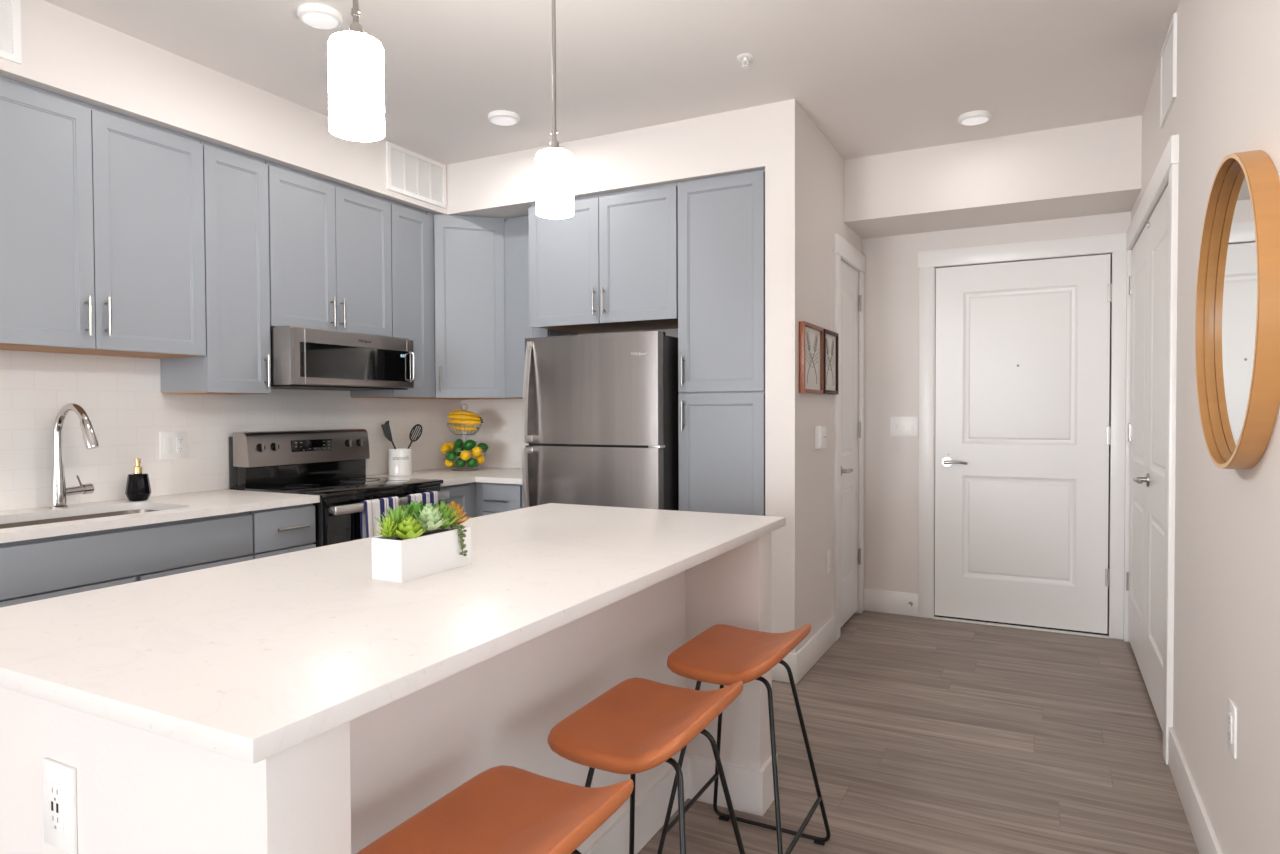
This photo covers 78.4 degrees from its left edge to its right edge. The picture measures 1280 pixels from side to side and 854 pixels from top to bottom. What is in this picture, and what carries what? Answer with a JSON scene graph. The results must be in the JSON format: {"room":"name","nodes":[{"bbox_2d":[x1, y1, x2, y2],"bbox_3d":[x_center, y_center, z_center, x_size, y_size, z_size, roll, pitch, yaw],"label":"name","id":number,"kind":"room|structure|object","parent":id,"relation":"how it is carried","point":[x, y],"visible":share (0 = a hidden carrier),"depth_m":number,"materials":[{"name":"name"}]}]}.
{"room":"apartment kitchen","nodes":[
{"label":"apartment kitchen","id":0,"kind":"room"},
{"bbox_2d":[0,0,764,218],"bbox_3d":[-2.963,-1.269,-0.678,2.300,0.288,12.130,0,1,27],"label":"wall","id":1,"kind":"structure","parent":0,"point":[66,53],"depth_m":3.70,"materials":[{"name":"white paint"}]},
{"bbox_2d":[0,0,21,63],"bbox_3d":[-2.214,-1.349,2.471,0.011,0.235,0.455,0,1,27],"label":"air vent","id":2,"kind":"object","parent":1,"relation":"in","point":[10,10],"visible":1,"depth_m":2.65,"materials":[{"name":"white plastic"}]},
{"bbox_2d":[386,142,445,208],"bbox_3d":[-1.237,-1.391,4.365,0.011,0.248,0.455,0,1,27],"label":"air vent","id":3,"kind":"object","parent":1,"relation":"in","point":[408,173],"visible":1,"depth_m":4.35,"materials":[{"name":"white plastic"}]},
{"bbox_2d":[461,328,677,467],"bbox_3d":[-0.157,-0.178,4.777,2.300,2.720,0.108,0,1,27],"label":"wall","id":4,"kind":"structure","parent":0,"point":[500,429],"depth_m":5.11,"materials":[{"name":"paint"}]},
{"bbox_2d":[397,214,522,399],"bbox_3d":[-1.069,-0.710,4.829,0.607,1.070,0.613,0,1,27],"label":"upper cabinet","id":5,"kind":"object","parent":4,"relation":"attached to","point":[469,311],"visible":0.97,"depth_m":4.62,"materials":[{"name":"grey paint"}]},
{"bbox_2d":[504,215,576,397],"bbox_3d":[-0.598,-0.712,4.750,0.310,1.068,0.321,0,1,27],"label":"upper cabinet","id":6,"kind":"object","parent":4,"relation":"attached to","point":[516,229],"visible":0.21,"depth_m":4.64,"materials":[{"name":"grey paint"}]},
{"bbox_2d":[528,182,677,333],"bbox_3d":[-0.107,-0.897,4.364,0.902,0.685,0.550,0,1,27],"label":"upper cabinet","id":7,"kind":"object","parent":4,"relation":"attached to","point":[611,265],"visible":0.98,"depth_m":4.13,"materials":[{"name":"grey paint"}]},
{"bbox_2d":[43,0,1179,164],"bbox_3d":[-0.307,-1.459,-1.399,7.880,0.100,13.493,0,1,27],"label":"ceiling","id":8,"kind":"structure","parent":0,"point":[875,77],"depth_m":3.22,"materials":[{"name":"white paint"}]},
{"bbox_2d":[297,3,342,29],"bbox_3d":[-1.157,-1.479,2.840,0.154,0.029,0.154,0,1,27],"label":"recessed light","id":9,"kind":"object","parent":8,"relation":"in","point":[318,16],"visible":1,"depth_m":2.81,"materials":[{"name":"white plastic"}]},
{"bbox_2d":[328,0,384,141],"bbox_3d":[-0.579,-1.035,1.592,0.120,0.870,0.120,0,1,27],"label":"pendant lamp","id":10,"kind":"object","parent":8,"relation":"hanging from","point":[355,57],"visible":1,"depth_m":1.56,"materials":[{"name":"white glass"}]},
{"bbox_2d":[331,124,382,140],"bbox_3d":[-0.577,-0.608,1.601,0.099,0.016,0.099,0,1,27],"label":"diffuser","id":11,"kind":"object","parent":10,"relation":"attached to","point":[354,132],"depth_m":1.63,"materials":[{"name":"white"}]},
{"bbox_2d":[488,110,519,125],"bbox_3d":[-0.665,-1.502,3.829,0.154,0.029,0.154,0,1,27],"label":"recessed light","id":12,"kind":"object","parent":8,"relation":"in","point":[499,117],"visible":1,"depth_m":3.79,"materials":[{"name":"white plastic"}]},
{"bbox_2d":[536,0,573,218],"bbox_3d":[-0.245,-1.047,2.238,0.120,0.876,0.120,0,1,27],"label":"pendant lamp","id":13,"kind":"object","parent":8,"relation":"hanging from","point":[554,164],"visible":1,"depth_m":2.21,"materials":[{"name":"white glass"}]},
{"bbox_2d":[538,210,571,217],"bbox_3d":[-0.243,-0.617,2.247,0.099,0.016,0.099,0,1,27],"label":"diffuser","id":14,"kind":"object","parent":13,"relation":"attached to","point":[542,213],"depth_m":2.28,"materials":[{"name":"white"}]},
{"bbox_2d":[737,53,753,68],"bbox_3d":[0.428,-1.487,3.200,0.068,0.041,0.068,0,1,27],"label":"sprinkler","id":15,"kind":"object","parent":8,"relation":"attached to","point":[745,57],"visible":1,"depth_m":3.19,"materials":[{"name":"white plastic"}]},
{"bbox_2d":[958,110,991,125],"bbox_3d":[1.643,-1.512,3.853,0.154,0.029,0.154,0,1,27],"label":"recessed light","id":16,"kind":"object","parent":8,"relation":"in","point":[978,117],"visible":1,"depth_m":3.82,"materials":[{"name":"white plastic"}]},
{"bbox_2d":[765,99,861,652],"bbox_3d":[1.050,-0.176,4.450,0.143,2.720,1.708,0,1,27],"label":"wall","id":17,"kind":"structure","parent":0,"point":[804,172],"depth_m":3.73,"materials":[{"name":"white paint"}]},
{"bbox_2d":[772,616,835,683],"bbox_3d":[0.843,1.123,4.046,0.152,0.140,0.774,0,1,27],"label":"baseboard","id":18,"kind":"structure","parent":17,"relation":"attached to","point":[800,662],"depth_m":3.83,"materials":[{"name":"white paint"}]},
{"bbox_2d":[799,321,822,393],"bbox_3d":[0.845,-0.334,3.863,0.027,0.336,0.357,0,1,27],"label":"picture frame","id":19,"kind":"object","parent":17,"relation":"attached to","point":[810,335],"visible":1,"depth_m":3.84,"materials":[{"name":"beige paper"}]},
{"bbox_2d":[805,326,819,389],"bbox_3d":[0.839,-0.334,3.866,0.015,0.300,0.321,0,1,27],"label":"print","id":20,"kind":"object","parent":19,"relation":"attached to","point":[812,333],"depth_m":3.87,"materials":[{"name":"grey paper"}]},
{"bbox_2d":[815,426,826,448],"bbox_3d":[0.928,0.052,4.025,0.034,0.118,0.116,0,1,27],"label":"light switch","id":21,"kind":"object","parent":17,"relation":"attached to","point":[820,431],"visible":1,"depth_m":3.98,"materials":[{"name":"white plastic"}]},
{"bbox_2d":[826,549,830,573],"bbox_3d":[1.018,0.724,4.235,0.009,0.122,0.078,0,1,27],"label":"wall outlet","id":22,"kind":"object","parent":17,"relation":"attached to","point":[828,552],"visible":1,"depth_m":4.22,"materials":[{"name":"white plastic"}]},
{"bbox_2d":[823,329,838,393],"bbox_3d":[1.010,-0.343,4.183,0.027,0.333,0.297,0,1,27],"label":"picture frame","id":23,"kind":"object","parent":17,"relation":"attached to","point":[830,338],"visible":0.94,"depth_m":4.19,"materials":[{"name":"black wood"}]},
{"bbox_2d":[826,334,835,390],"bbox_3d":[1.004,-0.343,4.186,0.015,0.297,0.261,0,1,27],"label":"print","id":24,"kind":"object","parent":23,"relation":"attached to","point":[830,338],"depth_m":4.20,"materials":[{"name":"grey paper"}]},
{"bbox_2d":[834,233,865,640],"bbox_3d":[1.189,0.054,4.694,0.160,2.248,0.752,0,1,27],"label":"trim","id":25,"kind":"structure","parent":17,"relation":"attached to","point":[844,250],"depth_m":4.40,"materials":[{"name":"white paint"}]},
{"bbox_2d":[841,260,860,626],"bbox_3d":[1.251,0.098,4.676,0.101,2.118,0.561,0,1,27],"label":"door","id":26,"kind":"structure","parent":17,"relation":"in","point":[850,553],"depth_m":4.71,"materials":[{"name":"white paint"}]},
{"bbox_2d":[637,611,1198,853],"bbox_3d":[-0.295,1.361,-1.340,7.880,0.100,13.493,0,1,27],"label":"floor","id":27,"kind":"structure","parent":0,"point":[925,735],"depth_m":2.94,"materials":[{"name":"brown wood"}]},
{"bbox_2d":[0,511,252,607],"bbox_3d":[-2.040,0.787,2.921,0.663,0.884,0.916,0,1,27],"label":"base cabinet","id":28,"kind":"object","parent":27,"relation":"on","point":[31,570],"visible":0.12,"depth_m":2.72,"materials":[{"name":"grey paint"}]},
{"bbox_2d":[0,489,319,542],"bbox_3d":[-1.982,0.327,3.037,0.639,0.030,1.266,0,1,27],"label":"countertop","id":29,"kind":"structure","parent":28,"relation":"on","point":[175,507],"depth_m":3.03,"materials":[{"name":"stone"}]},
{"bbox_2d":[49,403,98,508],"bbox_3d":[-2.142,0.110,3.026,0.250,0.406,0.149,0,1,27],"label":"kitchen faucet","id":30,"kind":"object","parent":29,"relation":"on","point":[59,491],"visible":1,"depth_m":3.01,"materials":[{"name":"silver metal"}]},
{"bbox_2d":[0,509,159,528],"bbox_3d":[-2.060,0.436,2.846,0.383,0.178,0.718,0,1,27],"label":"sink","id":31,"kind":"object","parent":29,"relation":"in","point":[72,518],"visible":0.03,"depth_m":3.02,"materials":[{"name":"silver metal"}]},
{"bbox_2d":[125,458,150,500],"bbox_3d":[-2.093,0.219,3.274,0.092,0.176,0.092,0,1,27],"label":"soap dispenser","id":32,"kind":"object","parent":29,"relation":"on","point":[138,488],"visible":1,"depth_m":3.25,"materials":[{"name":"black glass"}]},
{"bbox_2d":[125,473,150,500],"bbox_3d":[-2.093,0.251,3.275,0.092,0.112,0.092,0,1,27],"label":"bottle","id":33,"kind":"object","parent":32,"relation":"on","point":[138,488],"depth_m":3.24,"materials":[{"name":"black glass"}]},
{"bbox_2d":[250,503,315,558],"bbox_3d":[-1.759,0.774,3.467,0.663,0.884,0.308,0,1,27],"label":"base cabinet","id":34,"kind":"object","parent":27,"relation":"on","point":[281,530],"visible":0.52,"depth_m":3.31,"materials":[{"name":"grey paint"}]},
{"bbox_2d":[229,429,448,546],"bbox_3d":[-1.473,0.613,3.923,0.712,1.186,0.753,0,1,27],"label":"range","id":35,"kind":"object","parent":27,"relation":"on","point":[329,464],"visible":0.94,"depth_m":3.82,"materials":[{"name":"black"}]},
{"bbox_2d":[245,476,442,497],"bbox_3d":[-1.444,0.292,3.901,0.550,0.021,0.753,0,1,27],"label":"cooktop","id":36,"kind":"object","parent":35,"relation":"in","point":[324,486],"depth_m":3.82,"materials":[{"name":"black glass"}]},
{"bbox_2d":[360,496,398,538],"bbox_3d":[-1.212,0.492,3.667,0.045,0.316,0.210,0,1,27],"label":"tea towel","id":37,"kind":"object","parent":35,"relation":"hanging from","point":[375,508],"visible":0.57,"depth_m":3.62,"materials":[{"name":"fabric"}]},
{"bbox_2d":[406,491,437,505],"bbox_3d":[-1.084,0.466,3.915,0.045,0.276,0.200,0,1,27],"label":"tea towel","id":38,"kind":"object","parent":35,"relation":"hanging from","point":[427,497],"visible":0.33,"depth_m":3.91,"materials":[{"name":"fabric"}]},
{"bbox_2d":[0,532,776,853],"bbox_3d":[-0.417,0.800,1.974,0.975,0.884,1.915,0,1,27],"label":"kitchen island","id":39,"kind":"object","parent":27,"relation":"on","point":[338,790],"visible":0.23,"depth_m":1.49,"materials":[{"name":"white paint"}]},
{"bbox_2d":[42,758,76,853],"bbox_3d":[-0.823,0.536,1.111,0.078,0.122,0.009,0,1,27],"label":"wall outlet","id":40,"kind":"object","parent":39,"relation":"attached to","point":[59,779],"visible":1,"depth_m":1.10,"materials":[{"name":"white plastic"}]},
{"bbox_2d":[49,781,63,833],"bbox_3d":[-0.824,0.536,1.108,0.034,0.068,0.004,0,1,27],"label":"receptacle","id":41,"kind":"object","parent":40,"relation":"attached to","point":[56,788],"depth_m":1.11,"materials":[{"name":"white plastic"}]},
{"bbox_2d":[0,503,785,763],"bbox_3d":[-0.397,0.342,2.010,0.966,0.030,2.041,0,1,27],"label":"island countertop","id":42,"kind":"structure","parent":39,"relation":"on","point":[250,661],"depth_m":1.37,"materials":[{"name":"stone"}]},
{"bbox_2d":[372,500,470,582],"bbox_3d":[-0.502,0.250,1.813,0.142,0.162,0.264,0,1,27],"label":"succulent planter","id":43,"kind":"object","parent":42,"relation":"on","point":[417,541],"visible":1,"depth_m":1.76,"materials":[{"name":"white ceramic"}]},
{"bbox_2d":[438,482,475,518],"bbox_3d":[-1.133,0.746,4.716,0.629,0.884,0.947,0,1,27],"label":"base cabinet","id":44,"kind":"object","parent":27,"relation":"on","point":[464,494],"visible":0.17,"depth_m":4.34,"materials":[{"name":"grey paint"}]},
{"bbox_2d":[367,466,522,486],"bbox_3d":[-0.984,0.290,4.622,0.959,0.030,0.943,0,1,27],"label":"countertop","id":45,"kind":"structure","parent":44,"relation":"on","point":[449,477],"depth_m":4.49,"materials":[{"name":"stone"}]},
{"bbox_2d":[388,448,411,475],"bbox_3d":[-1.387,0.201,4.544,0.133,0.153,0.132,0,1,27],"label":"utensil crock","id":46,"kind":"object","parent":45,"relation":"on","point":[399,459],"visible":1,"depth_m":4.49,"materials":[{"name":"white ceramic"}]},
{"bbox_2d":[381,421,395,448],"bbox_3d":[-1.425,0.113,4.530,0.130,0.304,0.012,-1,1,-19],"label":"spatula","id":47,"kind":"object","parent":46,"relation":"in","point":[385,427],"visible":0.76,"depth_m":4.52,"materials":[{"name":"black plastic"}]},
{"bbox_2d":[407,424,422,448],"bbox_3d":[-1.333,0.124,4.547,0.145,0.282,0.010,-1,1,-17],"label":"slotted spoon","id":48,"kind":"object","parent":46,"relation":"in","point":[417,425],"visible":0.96,"depth_m":4.55,"materials":[{"name":"black plastic"}]},
{"bbox_2d":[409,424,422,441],"bbox_3d":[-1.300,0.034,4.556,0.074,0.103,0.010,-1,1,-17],"label":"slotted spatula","id":49,"kind":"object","parent":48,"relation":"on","point":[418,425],"depth_m":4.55,"materials":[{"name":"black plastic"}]},
{"bbox_2d":[443,404,485,470],"bbox_3d":[-1.094,0.062,4.893,0.276,0.412,0.276,0,1,27],"label":"fruit basket","id":50,"kind":"object","parent":45,"relation":"on","point":[464,434],"visible":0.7,"depth_m":4.87,"materials":[{"name":"silver metal"}]},
{"bbox_2d":[440,444,450,453],"bbox_3d":[-1.198,0.136,4.837,0.071,0.062,0.071,1,2,44],"label":"lemon","id":51,"kind":"object","parent":50,"relation":"in","point":[445,447],"visible":0.94,"depth_m":4.81,"materials":[{"name":"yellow food"}]},
{"bbox_2d":[445,459,454,466],"bbox_3d":[-1.171,0.219,4.828,0.065,0.055,0.064,0,1,6],"label":"lemon","id":52,"kind":"object","parent":50,"relation":"in","point":[448,463],"visible":0.9,"depth_m":4.80,"materials":[{"name":"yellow food"}]},
{"bbox_2d":[445,442,454,450],"bbox_3d":[-1.191,0.122,4.920,0.062,0.058,0.063,-1,1,-25],"label":"lemon","id":53,"kind":"object","parent":50,"relation":"in","point":[450,444],"visible":0.47,"depth_m":4.90,"materials":[{"name":"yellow food"}]},
{"bbox_2d":[446,452,455,460],"bbox_3d":[-1.151,0.179,4.778,0.062,0.059,0.062,0,1,-2],"label":"lime","id":54,"kind":"object","parent":50,"relation":"in","point":[450,456],"visible":1,"depth_m":4.75,"materials":[{"name":"green food"}]},
{"bbox_2d":[452,445,463,455],"bbox_3d":[-1.120,0.146,4.828,0.073,0.068,0.072,0,1,10],"label":"lime","id":55,"kind":"object","parent":50,"relation":"in","point":[458,447],"visible":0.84,"depth_m":4.80,"materials":[{"name":"green food"}]},
{"bbox_2d":[454,439,463,446],"bbox_3d":[-1.128,0.104,4.888,0.066,0.060,0.065,1,2,41],"label":"lime","id":56,"kind":"object","parent":50,"relation":"in","point":[458,441],"visible":0.78,"depth_m":4.87,"materials":[{"name":"green food"}]},
{"bbox_2d":[455,458,465,466],"bbox_3d":[-1.103,0.219,4.816,0.067,0.059,0.065,0,1,-3],"label":"lime","id":57,"kind":"object","parent":50,"relation":"in","point":[459,463],"visible":0.97,"depth_m":4.79,"materials":[{"name":"green food"}]},
{"bbox_2d":[446,423,481,434],"bbox_3d":[-1.094,0.014,4.892,0.222,0.074,0.222,0,1,27],"label":"basket","id":58,"kind":"object","parent":50,"relation":"on","point":[446,423],"depth_m":4.88,"materials":[{"name":"silver metal"}]},
{"bbox_2d":[448,410,482,430],"bbox_3d":[-1.075,-0.040,4.846,0.226,0.129,0.126,0,1,-1],"label":"banana bunch","id":59,"kind":"object","parent":50,"relation":"in","point":[462,417],"visible":1,"depth_m":4.81,"materials":[{"name":"yellow food"}]},
{"bbox_2d":[460,450,470,459],"bbox_3d":[-1.061,0.173,4.772,0.071,0.062,0.072,0,1,7],"label":"lemon","id":60,"kind":"object","parent":50,"relation":"in","point":[465,455],"visible":1,"depth_m":4.75,"materials":[{"name":"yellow food"}]},
{"bbox_2d":[463,439,475,450],"bbox_3d":[-1.054,0.111,4.854,0.076,0.069,0.069,1,1,33],"label":"lime","id":61,"kind":"object","parent":50,"relation":"in","point":[468,445],"visible":0.99,"depth_m":4.83,"materials":[{"name":"green food"}]},
{"bbox_2d":[466,458,476,467],"bbox_3d":[-1.030,0.219,4.809,0.069,0.061,0.062,0,1,-9],"label":"lime","id":62,"kind":"object","parent":50,"relation":"in","point":[472,462],"visible":0.97,"depth_m":4.79,"materials":[{"name":"green food"}]},
{"bbox_2d":[471,447,481,456],"bbox_3d":[-1.000,0.152,4.808,0.075,0.067,0.073,0,1,14],"label":"lemon","id":63,"kind":"object","parent":50,"relation":"in","point":[476,451],"visible":1,"depth_m":4.78,"materials":[{"name":"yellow food"}]},
{"bbox_2d":[476,455,484,463],"bbox_3d":[-0.984,0.202,4.846,0.060,0.052,0.061,1,2,44],"label":"lemon","id":64,"kind":"object","parent":50,"relation":"in","point":[480,459],"visible":0.98,"depth_m":4.82,"materials":[{"name":"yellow food"}]},
{"bbox_2d":[476,443,488,452],"bbox_3d":[-0.983,0.129,4.885,0.068,0.062,0.071,-1,1,-33],"label":"lime","id":65,"kind":"object","parent":50,"relation":"in","point":[483,446],"visible":0.73,"depth_m":4.87,"materials":[{"name":"green food"}]},
{"bbox_2d":[356,765,633,853],"bbox_3d":[-0.211,0.918,1.228,0.369,0.677,0.466,0,1,27],"label":"bar stool","id":66,"kind":"object","parent":27,"relation":"on","point":[502,809],"visible":1,"depth_m":1.26,"materials":[{"name":"leather"}]},
{"bbox_2d":[476,482,523,516],"bbox_3d":[-0.648,0.746,4.626,0.353,0.884,0.663,0,1,27],"label":"base cabinet","id":67,"kind":"object","parent":27,"relation":"on","point":[491,498],"visible":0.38,"depth_m":4.36,"materials":[{"name":"grey paint"}]},
{"bbox_2d":[522,330,678,510],"bbox_3d":[-0.127,0.357,4.266,0.792,1.672,0.730,0,1,27],"label":"refrigerator","id":68,"kind":"object","parent":27,"relation":"on","point":[600,411],"visible":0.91,"depth_m":3.97,"materials":[{"name":"silver metal"}]},
{"bbox_2d":[548,677,744,853],"bbox_3d":[0.034,0.907,1.703,0.369,0.677,0.466,0,1,27],"label":"bar stool","id":69,"kind":"object","parent":27,"relation":"on","point":[637,725],"visible":1,"depth_m":1.65,"materials":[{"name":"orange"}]},
{"bbox_2d":[678,169,764,515],"bbox_3d":[0.508,-0.021,4.071,0.468,2.430,0.558,0,1,27],"label":"pantry cabinet","id":70,"kind":"object","parent":27,"relation":"on","point":[721,219],"visible":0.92,"depth_m":3.85,"materials":[{"name":"grey paint"}]},
{"bbox_2d":[657,623,830,853],"bbox_3d":[0.293,0.896,2.183,0.369,0.677,0.466,0,1,27],"label":"bar stool","id":71,"kind":"object","parent":27,"relation":"on","point":[722,654],"visible":0.99,"depth_m":2.13,"materials":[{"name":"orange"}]},
{"bbox_2d":[844,116,1141,238],"bbox_3d":[1.937,-1.361,4.416,1.451,0.356,0.507,0,1,27],"label":"wall","id":72,"kind":"structure","parent":0,"point":[1089,169],"depth_m":4.20,"materials":[{"name":"white paint"}]},
{"bbox_2d":[862,212,1130,632],"bbox_3d":[2.137,-0.186,4.710,1.551,2.720,0.150,0,1,27],"label":"wall","id":73,"kind":"structure","parent":0,"point":[891,463],"depth_m":4.90,"materials":[{"name":"white paint"}]},
{"bbox_2d":[864,588,917,615],"bbox_3d":[1.569,1.102,4.940,0.347,0.140,0.014,0,1,27],"label":"baseboard","id":74,"kind":"structure","parent":73,"relation":"attached to","point":[883,601],"depth_m":4.93,"materials":[{"name":"white paint"}]},
{"bbox_2d":[890,417,917,436],"bbox_3d":[1.640,-0.002,4.879,0.164,0.122,0.013,0,1,27],"label":"light switch","id":75,"kind":"object","parent":73,"relation":"attached to","point":[899,426],"visible":1,"depth_m":4.88,"materials":[{"name":"white plastic"}]},
{"bbox_2d":[918,233,1126,638],"bbox_3d":[2.231,0.062,4.650,1.098,2.266,0.179,0,1,27],"label":"trim","id":76,"kind":"structure","parent":73,"relation":"attached to","point":[1115,244],"depth_m":4.53,"materials":[{"name":"white paint"}]},
{"bbox_2d":[935,254,1111,633],"bbox_3d":[2.213,0.098,4.583,0.924,2.122,0.106,0,1,27],"label":"door","id":77,"kind":"structure","parent":73,"relation":"in","point":[1023,431],"depth_m":4.58,"materials":[{"name":"white paint"}]},
{"bbox_2d":[1123,134,1178,764],"bbox_3d":[2.335,0.075,3.543,0.122,2.246,1.746,0,1,27],"label":"trim","id":78,"kind":"structure","parent":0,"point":[1167,170],"depth_m":2.82,"materials":[{"name":"white paint"}]},
{"bbox_2d":[1128,0,1279,853],"bbox_3d":[3.493,-0.129,1.736,3.786,2.720,3.893,0,1,27],"label":"wall","id":79,"kind":"structure","parent":0,"point":[1227,101],"depth_m":2.08,"materials":[{"name":"white paint"}]},
{"bbox_2d":[1126,220,1148,681],"bbox_3d":[2.505,0.108,3.919,0.057,2.118,0.812,0,1,27],"label":"door","id":80,"kind":"structure","parent":79,"relation":"in","point":[1139,280],"depth_m":3.89,"materials":[{"name":"white paint"}]},
{"bbox_2d":[1133,185,1167,731],"bbox_3d":[2.123,0.124,3.232,0.106,2.118,0.792,0,1,27],"label":"door","id":81,"kind":"structure","parent":79,"relation":"in","point":[1154,479],"depth_m":3.28,"materials":[{"name":"white paint"}]},
{"bbox_2d":[1160,13,1176,128],"bbox_3d":[2.011,-1.345,2.989,0.011,0.300,0.360,0,1,27],"label":"air vent","id":82,"kind":"object","parent":79,"relation":"in","point":[1168,59],"visible":1,"depth_m":2.96,"materials":[{"name":"white plastic"}]},
{"bbox_2d":[1168,727,1222,853],"bbox_3d":[1.410,1.167,1.860,0.014,0.140,2.150,0,1,27],"label":"baseboard","id":83,"kind":"structure","parent":79,"relation":"attached to","point":[1205,838],"depth_m":2.38,"materials":[{"name":"white paint"}]},
{"bbox_2d":[1227,698,1236,758],"bbox_3d":[1.446,0.735,1.918,0.009,0.122,0.078,0,1,27],"label":"wall outlet","id":84,"kind":"object","parent":79,"relation":"attached to","point":[1232,710],"visible":1,"depth_m":1.90,"materials":[{"name":"white plastic"}]},
{"bbox_2d":[1228,712,1231,743],"bbox_3d":[1.443,0.735,1.919,0.004,0.068,0.034,0,1,27],"label":"receptacle","id":85,"kind":"object","parent":84,"relation":"attached to","point":[1229,713],"depth_m":1.92,"materials":[{"name":"white plastic"}]},
{"bbox_2d":[1195,150,1279,468],"bbox_3d":[1.381,-0.263,1.825,0.049,0.720,0.720,0,1,27],"label":"round mirror","id":86,"kind":"object","parent":79,"relation":"attached to","point":[1237,309],"visible":1,"depth_m":1.78,"materials":[{"name":"brown wood"}]},
{"bbox_3d":[-4.025,-0.060,-0.103,0.100,2.720,12.330,0,1,27],"label":"wall","id":87,"kind":"structure","parent":0,"visible":0},
{"bbox_2d":[0,350,461,510],"bbox_3d":[-1.936,-0.098,3.828,0.008,0.786,3.230,0,1,27],"label":"wall","id":88,"kind":"structure","parent":87,"relation":"attached to","point":[123,400],"depth_m":3.39,"materials":[{"name":"tile"}]},
{"bbox_2d":[0,75,205,358],"bbox_3d":[-2.159,-0.747,2.983,0.360,0.912,0.866,0,1,27],"label":"upper cabinet","id":89,"kind":"object","parent":88,"relation":"attached to","point":[102,210],"visible":1,"depth_m":2.92,"materials":[{"name":"grey paint"}]},
{"bbox_2d":[159,431,186,459],"bbox_3d":[-2.088,0.081,3.516,0.009,0.122,0.122,0,1,27],"label":"wall outlet","id":90,"kind":"object","parent":88,"relation":"attached to","point":[173,445],"visible":1,"depth_m":3.51,"materials":[{"name":"white plastic"}]},
{"bbox_2d":[164,438,171,452],"bbox_3d":[-2.099,0.082,3.490,0.004,0.068,0.034,0,1,27],"label":"rocker switch","id":91,"kind":"object","parent":90,"relation":"attached to","point":[167,441],"depth_m":3.49,"materials":[{"name":"white plastic"}]},
{"bbox_2d":[176,437,183,452],"bbox_3d":[-2.074,0.081,3.540,0.004,0.068,0.034,0,1,27],"label":"receptacle","id":92,"kind":"object","parent":90,"relation":"attached to","point":[179,440],"depth_m":3.54,"materials":[{"name":"white plastic"}]},
{"bbox_2d":[160,139,270,394],"bbox_3d":[-1.889,-0.682,3.509,0.360,1.065,0.306,0,1,27],"label":"upper cabinet","id":93,"kind":"object","parent":88,"relation":"attached to","point":[237,360],"visible":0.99,"depth_m":3.43,"materials":[{"name":"grey paint"}]},
{"bbox_2d":[265,160,391,336],"bbox_3d":[-1.645,-0.847,3.980,0.360,0.756,0.748,0,1,27],"label":"upper cabinet","id":94,"kind":"object","parent":88,"relation":"attached to","point":[330,241],"visible":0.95,"depth_m":3.87,"materials":[{"name":"grey paint"}]},
{"bbox_2d":[270,325,414,390],"bbox_3d":[-1.576,-0.330,3.957,0.507,0.274,0.748,0,1,27],"label":"microwave","id":95,"kind":"object","parent":94,"relation":"attached to","point":[302,358],"visible":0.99,"depth_m":3.75,"materials":[{"name":"metal"}]},
{"bbox_2d":[350,199,434,397],"bbox_3d":[-1.407,-0.702,4.480,0.326,1.070,0.344,0,1,27],"label":"upper cabinet","id":96,"kind":"object","parent":87,"relation":"attached to","point":[412,229],"visible":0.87,"depth_m":4.41,"materials":[{"name":"grey paint"}]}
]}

